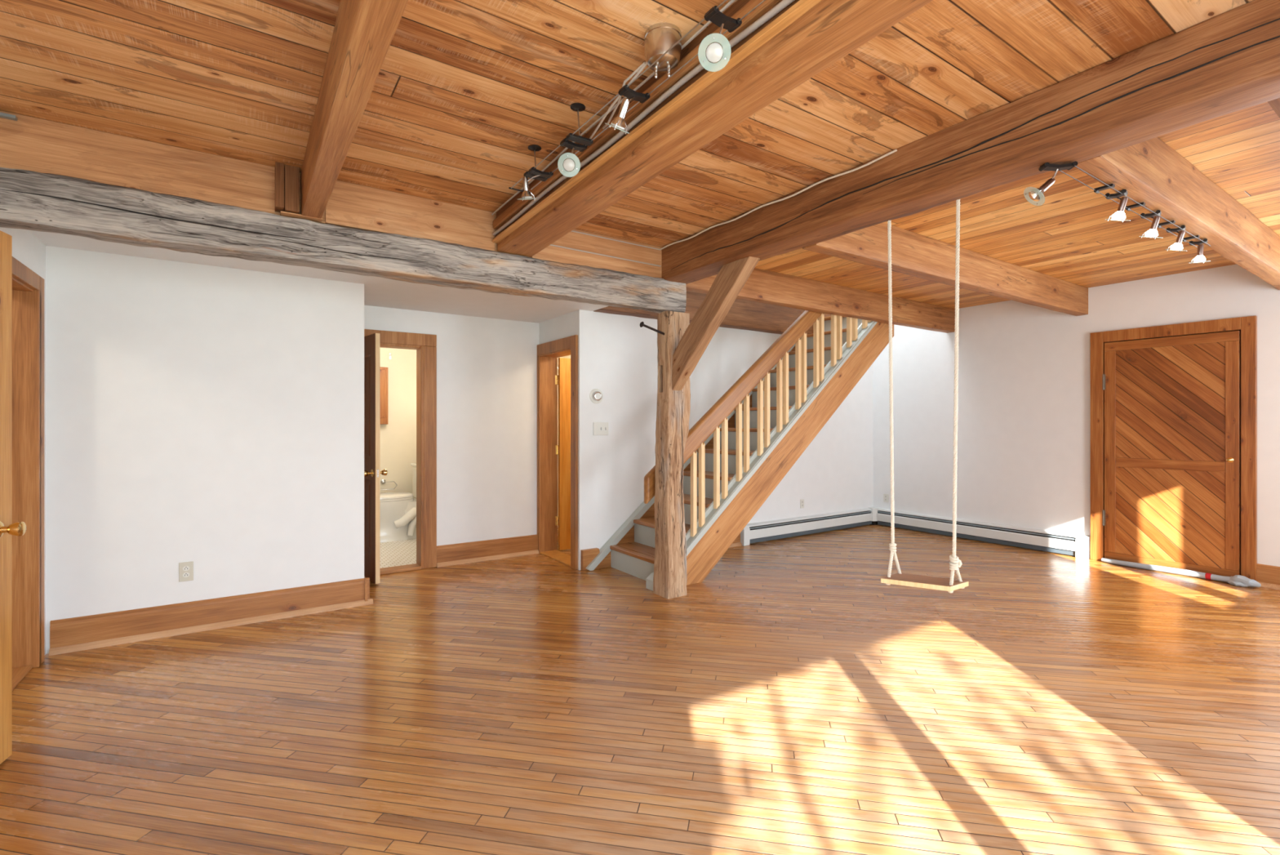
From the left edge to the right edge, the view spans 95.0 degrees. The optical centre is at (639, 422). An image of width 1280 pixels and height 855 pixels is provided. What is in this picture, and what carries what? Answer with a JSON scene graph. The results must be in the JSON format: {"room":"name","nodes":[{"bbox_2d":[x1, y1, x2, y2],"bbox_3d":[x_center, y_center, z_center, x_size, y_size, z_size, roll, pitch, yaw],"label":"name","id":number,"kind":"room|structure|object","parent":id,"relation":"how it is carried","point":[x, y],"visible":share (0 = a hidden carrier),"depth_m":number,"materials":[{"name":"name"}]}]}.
{"room":"empty living room","nodes":[
{"label":"empty living room","id":0,"kind":"room"},
{"bbox_2d":[0,226,45,655],"bbox_3d":[-1.843,-0.030,1.006,0.130,2.600,5.470,0,0,-34],"label":"wall","id":1,"kind":"structure","parent":0,"point":[28,249],"depth_m":3.08,"materials":[{"name":"white paint"}]},
{"bbox_2d":[0,230,26,764],"bbox_3d":[-2.220,0.276,1.872,0.109,1.965,0.775,0,0,-22],"label":"door","id":2,"kind":"structure","parent":1,"relation":"in","point":[7,528],"depth_m":2.19,"materials":[{"name":"orange wood"}]},
{"bbox_2d":[12,256,44,667],"bbox_3d":[-2.670,0.253,2.221,0.180,2.035,2.070,0,0,-34],"label":"door frame","id":3,"kind":"structure","parent":1,"relation":"attached to","point":[28,286],"depth_m":3.02,"materials":[{"name":"brown wood"}]},
{"bbox_2d":[45,245,364,653],"bbox_3d":[-2.822,0.150,4.001,1.600,2.240,0.810,0,0,-34],"label":"wall","id":4,"kind":"structure","parent":0,"point":[210,416],"depth_m":3.58,"materials":[{"name":"white paint"}]},
{"bbox_2d":[178,560,193,582],"bbox_3d":[-2.749,0.903,3.555,0.070,0.116,0.009,0,0,-34],"label":"wall outlet","id":5,"kind":"object","parent":4,"relation":"attached to","point":[185,568],"visible":1,"depth_m":3.55,"materials":[{"name":"beige plastic"}]},
{"bbox_2d":[182,565,189,570],"bbox_3d":[-2.748,0.883,3.553,0.033,0.029,0.004,0,0,-34],"label":"socket","id":6,"kind":"object","parent":5,"relation":"attached to","point":[184,567],"depth_m":3.55,"materials":[{"name":"white plastic"}]},
{"bbox_2d":[182,572,189,577],"bbox_3d":[-2.748,0.922,3.553,0.033,0.029,0.004,0,0,-34],"label":"socket","id":7,"kind":"object","parent":5,"relation":"attached to","point":[184,574],"depth_m":3.55,"materials":[{"name":"white plastic"}]},
{"bbox_2d":[48,577,373,655],"bbox_3d":[-2.554,1.180,3.668,1.632,0.180,0.042,0,0,-34],"label":"baseboard","id":8,"kind":"structure","parent":4,"relation":"attached to","point":[67,635],"depth_m":3.58,"materials":[{"name":"brown wood"}]},
{"bbox_2d":[364,576,369,600],"bbox_3d":[-2.125,1.180,4.436,0.042,0.180,0.810,0,0,-34],"label":"baseboard","id":9,"kind":"structure","parent":4,"relation":"attached to","point":[366,580],"depth_m":4.09,"materials":[{"name":"brown wood"}]},
{"bbox_2d":[28,229,608,323],"bbox_3d":[-1.823,-1.160,4.121,3.650,0.380,1.968,0,0,-34],"label":"ceiling","id":10,"kind":"structure","parent":0,"point":[379,291],"depth_m":4.36,"materials":[{"name":"white paint"}]},
{"bbox_2d":[379,346,416,497],"bbox_3d":[-2.475,0.070,5.900,1.500,2.400,1.950,0,0,-34],"label":"wall","id":11,"kind":"structure","parent":0,"point":[397,438],"depth_m":6.76,"materials":[{"name":"beige paint"}]},
{"bbox_2d":[364,333,387,583],"bbox_3d":[-2.148,0.281,4.715,0.184,1.955,0.332,0,0,-34],"label":"door","id":12,"kind":"structure","parent":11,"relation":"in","point":[371,342],"depth_m":4.62,"materials":[{"name":"brown wood"}]},
{"bbox_2d":[379,366,387,424],"bbox_3d":[-3.038,-0.300,6.506,0.445,0.640,0.114,0,0,-34],"label":"upper cabinet","id":13,"kind":"object","parent":11,"relation":"attached to","point":[383,371],"visible":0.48,"depth_m":6.56,"materials":[{"name":"brown wood"}]},
{"bbox_2d":[380,479,396,489],"bbox_3d":[-2.853,0.704,6.669,0.174,0.120,0.050,0,0,-34],"label":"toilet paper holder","id":14,"kind":"object","parent":11,"relation":"attached to","point":[383,481],"visible":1,"depth_m":6.64,"materials":[{"name":"silver metal"}]},
{"bbox_2d":[364,305,538,546],"bbox_3d":[-1.760,0.150,5.279,1.790,2.240,0.120,0,0,-34],"label":"wall","id":15,"kind":"structure","parent":0,"point":[486,367],"depth_m":5.41,"materials":[{"name":"white paint"}]},
{"bbox_2d":[364,328,436,568],"bbox_3d":[-2.111,0.250,5.027,0.685,2.040,0.165,0,0,-34],"label":"door frame","id":16,"kind":"structure","parent":15,"relation":"attached to","point":[425,344],"depth_m":5.11,"materials":[{"name":"brown wood"}]},
{"bbox_2d":[436,533,538,567],"bbox_3d":[-1.389,1.180,5.431,0.965,0.180,0.042,0,0,-34],"label":"baseboard","id":17,"kind":"structure","parent":15,"relation":"attached to","point":[503,548],"depth_m":5.41,"materials":[{"name":"brown wood"}]},
{"bbox_2d":[538,311,573,344],"bbox_3d":[-0.744,0.150,5.525,0.170,2.240,0.850,0,0,-34],"label":"wall","id":18,"kind":"structure","parent":0,"point":[561,326],"depth_m":5.40,"materials":[{"name":"white paint"}]},
{"bbox_2d":[537,334,577,569],"bbox_3d":[-0.695,0.258,5.439,0.205,2.025,0.806,0,0,-34],"label":"door frame","id":19,"kind":"structure","parent":18,"relation":"attached to","point":[548,353],"depth_m":5.71,"materials":[{"name":"brown wood"}]},
{"bbox_2d":[557,355,570,528],"bbox_3d":[-0.196,0.070,6.546,2.200,2.400,1.930,0,0,-34],"label":"wall","id":20,"kind":"structure","parent":0,"point":[567,356],"depth_m":7.06,"materials":[{"name":"beige paint"}]},
{"bbox_2d":[555,357,570,550],"bbox_3d":[-0.541,0.310,5.965,0.688,1.895,0.038,0,0,-34],"label":"door","id":21,"kind":"structure","parent":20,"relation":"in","point":[562,379],"depth_m":5.80,"materials":[{"name":"orange wood"}]},
{"bbox_2d":[0,524,1279,854],"bbox_3d":[-0.167,1.314,3.598,9.750,0.112,8.250,0,0,-34],"label":"floor","id":22,"kind":"structure","parent":0,"point":[795,700],"depth_m":2.52,"materials":[{"name":"brown wood"}]},
{"bbox_2d":[12,665,31,690],"bbox_3d":[-2.680,1.261,2.214,0.155,0.018,1.870,0,0,-34],"label":"threshold","id":23,"kind":"object","parent":22,"relation":"on","point":[19,673],"visible":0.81,"depth_m":2.93,"materials":[{"name":"brown wood"}]},
{"bbox_2d":[379,462,416,542],"bbox_3d":[-2.620,0.859,6.339,0.880,0.798,0.530,0,0,-34],"label":"toilet","id":24,"kind":"object","parent":22,"relation":"on","point":[397,510],"visible":0.43,"depth_m":6.22,"materials":[{"name":"white ceramic"}]},
{"bbox_2d":[379,563,421,574],"bbox_3d":[-2.134,1.257,4.988,0.495,0.026,0.145,0,0,-34],"label":"threshold","id":25,"kind":"object","parent":22,"relation":"on","point":[414,566],"visible":0.56,"depth_m":5.00,"materials":[{"name":"brown wood"}]},
{"bbox_2d":[539,549,570,566],"bbox_3d":[-0.715,1.263,5.473,0.180,0.014,0.659,0,0,-34],"label":"threshold","id":26,"kind":"object","parent":22,"relation":"on","point":[565,558],"visible":0.71,"depth_m":5.51,"materials":[{"name":"orange wood"}]},
{"bbox_2d":[653,310,690,599],"bbox_3d":[0.234,0.233,4.353,0.222,2.075,0.203,0,0,-34],"label":"support post","id":27,"kind":"object","parent":22,"relation":"on","point":[673,406],"visible":0.94,"depth_m":4.27,"materials":[{"name":"brown wood"}]},
{"bbox_2d":[0,167,686,313],"bbox_3d":[-1.193,-0.918,3.362,3.585,0.247,0.193,0,0,-34],"label":"timber beam","id":28,"kind":"structure","parent":27,"relation":"on","point":[30,200],"depth_m":2.92,"materials":[{"name":"grey wood"}]},
{"bbox_2d":[0,110,531,257],"bbox_3d":[-1.675,-1.140,3.008,2.390,0.240,0.040,0,0,-34],"label":"board","id":29,"kind":"object","parent":28,"relation":"on","point":[28,143],"visible":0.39,"depth_m":2.74,"materials":[{"name":"brown wood"}]},
{"bbox_2d":[0,111,17,120],"bbox_3d":[-2.630,-1.236,2.318,0.235,0.012,0.025,0,0,-34],"label":"metal plate","id":30,"kind":"object","parent":29,"relation":"attached to","point":[3,115],"visible":1,"depth_m":2.37,"materials":[{"name":"grey metal"}]},
{"bbox_2d":[275,161,299,213],"bbox_3d":[-1.743,-1.150,2.899,0.101,0.220,0.085,0,0,-34],"label":"wood blocking","id":31,"kind":"object","parent":28,"relation":"on","point":[286,178],"visible":0.89,"depth_m":2.87,"materials":[{"name":"brown wood"}]},
{"bbox_2d":[280,210,322,222],"bbox_3d":[-1.695,-1.031,2.940,0.180,0.006,0.050,0,0,-34],"label":"wood shim","id":32,"kind":"object","parent":28,"relation":"on","point":[282,213],"visible":1,"depth_m":2.94,"materials":[{"name":"brown wood"}]},
{"bbox_2d":[300,0,408,218],"bbox_3d":[-0.469,-1.145,1.212,0.106,0.233,4.275,0,0,-34],"label":"joist","id":33,"kind":"object","parent":28,"relation":"on","point":[364,31],"visible":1,"depth_m":1.87,"materials":[{"name":"brown wood"}]},
{"bbox_2d":[531,245,662,277],"bbox_3d":[-0.270,-1.072,3.956,1.000,0.104,0.040,0,0,-34],"label":"board","id":34,"kind":"object","parent":28,"relation":"on","point":[552,253],"visible":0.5,"depth_m":3.91,"materials":[{"name":"brown wood"}]},
{"bbox_2d":[551,229,662,266],"bbox_3d":[-0.270,-1.194,3.956,1.000,0.132,0.040,0,0,-34],"label":"board","id":35,"kind":"object","parent":34,"relation":"on","point":[574,240],"visible":0.5,"depth_m":3.98,"materials":[{"name":"brown wood"}]},
{"bbox_2d":[549,230,660,266],"bbox_3d":[-0.270,-1.183,3.925,1.005,0.133,0.009,0,0,-34],"label":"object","id":36,"kind":"object","parent":35,"relation":"attached to","point":[571,230],"visible":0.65,"depth_m":3.96,"materials":[{"name":"brown wood"}]},
{"bbox_2d":[661,0,1279,284],"bbox_3d":[1.442,-1.137,2.512,0.235,0.261,4.290,0,0,-34],"label":"timber beam","id":37,"kind":"structure","parent":28,"relation":"on","point":[1227,62],"depth_m":2.23,"materials":[{"name":"brown wood"}]},
{"bbox_2d":[660,148,897,249],"bbox_3d":[0.663,-1.242,3.446,0.010,0.021,1.831,0,0,-34],"label":"electrical cable","id":38,"kind":"object","parent":37,"relation":"attached to","point":[895,149],"visible":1,"depth_m":3.19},
{"bbox_2d":[880,199,968,592],"bbox_3d":[1.400,-0.108,2.869,0.354,1.833,0.231,0,0,43],"label":"swing","id":39,"kind":"object","parent":37,"relation":"hanging from","point":[950,584],"visible":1,"depth_m":2.82,"materials":[{"name":"beige fabric"}]},
{"bbox_2d":[1025,160,1077,204],"bbox_3d":[1.611,-0.934,2.311,0.173,0.153,0.092,0,0,5],"label":"track spotlight","id":40,"kind":"object","parent":37,"relation":"attached to","point":[1037,193],"visible":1,"depth_m":2.30,"materials":[{"name":"silver metal"}]},
{"bbox_2d":[640,321,664,334],"bbox_3d":[0.104,-0.671,4.209,0.242,0.087,0.044,0,0,-34],"label":"bolt","id":41,"kind":"object","parent":27,"relation":"attached to","point":[642,323],"visible":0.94,"depth_m":4.18,"materials":[{"name":"black metal"}]},
{"bbox_2d":[671,256,759,390],"bbox_3d":[0.484,-0.621,3.948,0.099,0.797,0.804,0,0,-34],"label":"knee brace","id":42,"kind":"object","parent":27,"relation":"attached to","point":[731,279],"visible":1,"depth_m":3.92,"materials":[{"name":"brown wood"}]},
{"bbox_2d":[580,310,893,591],"bbox_3d":[1.076,-0.159,5.578,3.226,2.857,0.894,0,0,-34],"label":"staircase","id":43,"kind":"structure","parent":22,"relation":"on","point":[797,384],"depth_m":5.16,"materials":[{"name":"brown wood"}]},
{"bbox_2d":[1101,557,1261,586],"bbox_3d":[4.472,1.229,4.911,0.106,0.082,1.022,0,0,-29],"label":"stopper","id":44,"kind":"object","parent":22,"relation":"on","point":[1237,580],"visible":1,"depth_m":4.80,"materials":[{"name":"fabric"}]},
{"bbox_2d":[0,0,1279,308],"bbox_3d":[1.540,-1.300,2.651,7.580,0.080,4.410,0,0,-34],"label":"ceiling","id":45,"kind":"structure","parent":0,"point":[460,94],"depth_m":2.31,"materials":[{"name":"brown wood"}]},
{"bbox_2d":[524,144,547,181],"bbox_3d":[-0.484,-1.184,2.679,0.105,0.152,0.078,0,0,-34],"label":"support","id":46,"kind":"object","parent":45,"relation":"attached to","point":[534,148],"visible":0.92,"depth_m":2.67,"materials":[{"name":"black plastic"}]},
{"bbox_2d":[565,102,593,146],"bbox_3d":[-0.249,-1.184,2.330,0.105,0.152,0.078,0,0,-34],"label":"support","id":47,"kind":"object","parent":45,"relation":"attached to","point":[578,107],"visible":1,"depth_m":2.32,"materials":[{"name":"black plastic"}]},
{"bbox_2d":[511,0,765,189],"bbox_3d":[0.389,-1.115,1.385,0.089,0.004,3.460,0,0,-34],"label":"cable","id":48,"kind":"object","parent":47,"relation":"attached to","point":[724,1],"visible":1,"depth_m":1.88,"materials":[{"name":"metal"}]},
{"bbox_2d":[508,186,524,191],"bbox_3d":[-0.579,-1.115,2.819,0.105,0.008,0.008,0,0,-34],"label":"bar","id":49,"kind":"object","parent":48,"relation":"attached to","point":[517,189],"visible":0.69,"depth_m":2.81,"materials":[{"name":"black plastic"}]},
{"bbox_2d":[521,166,553,200],"bbox_3d":[-0.481,-1.062,2.656,0.124,0.121,0.152,0,0,-34],"label":"track spotlight","id":50,"kind":"object","parent":48,"relation":"attached to","point":[526,194],"visible":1,"depth_m":2.64,"materials":[{"name":"silver metal"}]},
{"bbox_2d":[560,137,587,171],"bbox_3d":[-0.290,-1.061,2.392,0.103,0.122,0.131,0,0,-34],"label":"track spotlight","id":51,"kind":"object","parent":48,"relation":"attached to","point":[569,165],"visible":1,"depth_m":2.37,"materials":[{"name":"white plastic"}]},
{"bbox_2d":[609,84,650,133],"bbox_3d":[-0.050,-1.048,1.999,0.143,0.149,0.098,0,0,-34],"label":"track spotlight","id":52,"kind":"object","parent":48,"relation":"hanging from","point":[619,122],"visible":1,"depth_m":1.97,"materials":[{"name":"silver plastic"}]},
{"bbox_2d":[491,0,734,214],"bbox_3d":[0.262,-1.235,1.739,0.012,0.016,4.191,0,0,-33],"label":"electrical cable","id":53,"kind":"object","parent":45,"relation":"attached to","point":[731,2],"visible":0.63,"depth_m":2.25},
{"bbox_2d":[644,22,681,78],"bbox_3d":[0.075,-1.193,1.909,0.120,0.134,0.120,0,0,-34],"label":"canopy","id":54,"kind":"object","parent":45,"relation":"attached to","point":[660,37],"visible":0.93,"depth_m":1.87,"materials":[{"name":"silver metal"}]},
{"bbox_2d":[589,61,647,138],"bbox_3d":[-0.116,-1.160,2.211,0.068,0.067,0.618,0,0,-22],"label":"electrical cable","id":55,"kind":"object","parent":54,"relation":"attached to","point":[644,64],"visible":0.73,"depth_m":2.08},
{"bbox_2d":[497,0,933,256],"bbox_3d":[0.399,-1.145,1.798,0.225,0.234,4.279,0,0,-33],"label":"joist","id":56,"kind":"object","parent":45,"relation":"attached to","point":[830,30],"visible":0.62,"depth_m":1.91,"materials":[{"name":"brown wood"}]},
{"bbox_2d":[492,0,795,235],"bbox_3d":[0.274,-1.130,1.754,0.025,0.028,4.201,0,0,-33],"label":"electrical cable","id":57,"kind":"object","parent":56,"relation":"attached to","point":[783,4],"visible":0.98,"depth_m":2.05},
{"bbox_2d":[492,0,821,243],"bbox_3d":[0.297,-1.167,1.733,0.042,0.184,4.261,0,0,-33],"label":"batten","id":58,"kind":"object","parent":56,"relation":"attached to","point":[737,53],"visible":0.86,"depth_m":2.03,"materials":[{"name":"brown wood"}]},
{"bbox_2d":[703,5,742,62],"bbox_3d":[0.210,-1.057,1.651,0.103,0.130,0.113,0,0,-34],"label":"track spotlight","id":59,"kind":"object","parent":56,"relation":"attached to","point":[714,51],"visible":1,"depth_m":1.63,"materials":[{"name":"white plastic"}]},
{"bbox_2d":[685,267,955,333],"bbox_3d":[1.881,-1.133,5.480,3.850,0.259,0.104,0,0,-34],"label":"joist","id":60,"kind":"object","parent":45,"relation":"attached to","point":[765,286],"visible":0.83,"depth_m":5.36,"materials":[{"name":"brown wood"}]},
{"bbox_2d":[802,222,1088,315],"bbox_3d":[2.570,-1.135,4.459,3.850,0.255,0.109,0,0,-34],"label":"joist","id":61,"kind":"object","parent":45,"relation":"attached to","point":[913,254],"visible":0.92,"depth_m":4.16,"materials":[{"name":"brown wood"}]},
{"bbox_2d":[1075,137,1279,289],"bbox_3d":[3.316,-1.135,3.354,3.850,0.256,0.125,0,0,-34],"label":"joist","id":62,"kind":"object","parent":45,"relation":"attached to","point":[1152,172],"visible":0.88,"depth_m":2.88,"materials":[{"name":"brown wood"}]},
{"bbox_2d":[1093,183,1115,193],"bbox_3d":[1.972,-0.993,2.494,0.028,0.018,0.066,0,0,-34],"label":"clip","id":63,"kind":"object","parent":62,"relation":"attached to","point":[1098,189],"visible":1,"depth_m":2.49,"materials":[{"name":"black plastic"}]},
{"bbox_2d":[1105,189,1128,222],"bbox_3d":[2.088,-0.938,2.566,0.091,0.139,0.089,0,0,-34],"label":"track spotlight","id":64,"kind":"object","parent":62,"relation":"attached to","point":[1120,215],"visible":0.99,"depth_m":2.54,"materials":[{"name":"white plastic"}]},
{"bbox_2d":[1125,201,1145,210],"bbox_3d":[2.279,-0.993,2.701,0.028,0.018,0.066,0,0,-34],"label":"clip","id":65,"kind":"object","parent":62,"relation":"attached to","point":[1136,205],"visible":0.98,"depth_m":2.70,"materials":[{"name":"black plastic"}]},
{"bbox_2d":[1157,220,1175,227],"bbox_3d":[2.635,-0.993,2.941,0.028,0.018,0.066,0,0,-34],"label":"clip","id":66,"kind":"object","parent":62,"relation":"attached to","point":[1160,224],"visible":0.82,"depth_m":2.94,"materials":[{"name":"black plastic"}]},
{"bbox_2d":[1059,164,1210,247],"bbox_3d":[2.420,-0.990,2.795,1.820,0.007,0.058,0,0,-34],"label":"cable","id":67,"kind":"object","parent":66,"relation":"attached to","point":[1074,165],"visible":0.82,"depth_m":2.64,"materials":[{"name":"metal"}]},
{"bbox_2d":[1140,209,1161,238],"bbox_3d":[2.436,-0.938,2.801,0.092,0.139,0.089,0,0,-34],"label":"track spotlight","id":68,"kind":"object","parent":67,"relation":"hanging from","point":[1153,232],"visible":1,"depth_m":2.78,"materials":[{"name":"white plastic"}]},
{"bbox_2d":[1166,225,1186,251],"bbox_3d":[2.751,-0.938,3.014,0.092,0.139,0.089,0,0,-34],"label":"track spotlight","id":69,"kind":"object","parent":67,"relation":"hanging from","point":[1178,245],"visible":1,"depth_m":2.99,"materials":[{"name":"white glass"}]},
{"bbox_2d":[1189,238,1207,263],"bbox_3d":[3.084,-0.940,3.236,0.091,0.134,0.093,0,0,-34],"label":"track spotlight","id":70,"kind":"object","parent":67,"relation":"attached to","point":[1200,257],"visible":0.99,"depth_m":3.22,"materials":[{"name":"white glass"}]},
{"bbox_2d":[1182,235,1199,241],"bbox_3d":[2.975,-0.993,3.171,0.028,0.018,0.066,0,0,-34],"label":"clip","id":71,"kind":"object","parent":62,"relation":"attached to","point":[1197,236],"visible":0.9,"depth_m":3.17,"materials":[{"name":"black plastic"}]},
{"bbox_2d":[1267,97,1279,117],"bbox_3d":[3.649,-1.173,2.861,3.850,0.178,0.263,0,0,-34],"label":"joist","id":72,"kind":"object","parent":45,"relation":"attached to","point":[1274,104],"visible":0.17,"depth_m":2.01,"materials":[{"name":"brown wood"}]},
{"bbox_2d":[573,309,873,569],"bbox_3d":[1.217,-0.730,6.275,4.260,4.000,0.100,0,0,-34],"label":"wall","id":73,"kind":"structure","parent":0,"point":[617,357],"depth_m":5.43,"materials":[{"name":"white paint"}]},
{"bbox_2d":[589,388,603,403],"bbox_3d":[-0.372,-0.230,5.119,0.132,0.132,0.037,0,0,-34],"label":"thermostat","id":74,"kind":"object","parent":73,"relation":"attached to","point":[596,395],"visible":1,"depth_m":5.11,"materials":[{"name":"white plastic"}]},
{"bbox_2d":[593,422,608,435],"bbox_3d":[-0.340,0.055,5.152,0.152,0.114,0.017,0,0,-34],"label":"light switch","id":75,"kind":"object","parent":73,"relation":"attached to","point":[599,428],"visible":1,"depth_m":5.15,"materials":[{"name":"white plastic"}]},
{"bbox_2d":[593,290,831,333],"bbox_3d":[0.948,-1.177,5.946,3.175,0.434,0.145,0,0,-34],"label":"timber beam","id":76,"kind":"structure","parent":73,"relation":"attached to","point":[742,314],"depth_m":5.97,"materials":[{"name":"brown wood"}]},
{"bbox_2d":[728,533,742,547],"bbox_3d":[0.942,1.190,6.004,0.240,0.160,0.042,0,0,-34],"label":"baseboard","id":77,"kind":"structure","parent":73,"relation":"attached to","point":[736,542],"depth_m":6.04,"materials":[{"name":"brown wood"}]},
{"bbox_2d":[800,498,804,508],"bbox_3d":[1.831,0.917,6.623,0.062,0.100,0.009,0,0,-34],"label":"wall outlet","id":78,"kind":"object","parent":73,"relation":"attached to","point":[802,501],"visible":1,"depth_m":6.62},
{"bbox_2d":[740,506,879,546],"bbox_3d":[2.005,1.164,6.687,2.288,0.212,0.097,0,0,-34],"label":"baseboard heater","id":79,"kind":"object","parent":73,"relation":"attached to","point":[754,532],"depth_m":6.59,"materials":[{"name":"white metal"}]},
{"bbox_2d":[873,264,1279,566],"bbox_3d":[4.471,-0.730,5.172,0.100,4.000,5.570,0,0,-34],"label":"wall","id":80,"kind":"structure","parent":0,"point":[1024,442],"depth_m":5.91,"materials":[{"name":"white paint"}]},
{"bbox_2d":[883,493,888,502],"bbox_3d":[3.024,0.930,7.217,0.009,0.100,0.066,0,0,-34],"label":"wall outlet","id":81,"kind":"object","parent":80,"relation":"attached to","point":[885,495],"visible":1,"depth_m":7.22,"materials":[{"name":"white plastic"}]},
{"bbox_2d":[876,507,1090,559],"bbox_3d":[3.556,1.165,6.375,0.070,0.211,2.213,0,0,-34],"label":"baseboard heater","id":82,"kind":"object","parent":80,"relation":"attached to","point":[1074,544],"visible":1,"depth_m":6.12,"materials":[{"name":"white metal"}]},
{"bbox_2d":[1102,329,1240,576],"bbox_3d":[4.478,0.267,4.998,0.083,1.999,0.907,0,0,-34],"label":"door","id":83,"kind":"structure","parent":80,"relation":"in","point":[1172,404],"depth_m":4.96,"materials":[{"name":"brown wood"}]},
{"bbox_2d":[1090,315,1257,581],"bbox_3d":[4.494,0.220,5.010,0.045,2.100,1.075,0,0,-34],"label":"door frame","id":84,"kind":"structure","parent":80,"relation":"attached to","point":[1247,325],"depth_m":4.74,"materials":[{"name":"brown wood"}]},
{"bbox_2d":[1257,563,1279,590],"bbox_3d":[5.347,1.185,3.748,0.042,0.170,1.970,0,0,-34],"label":"baseboard","id":85,"kind":"structure","parent":80,"relation":"attached to","point":[1268,575],"depth_m":4.51,"materials":[{"name":"brown wood"}]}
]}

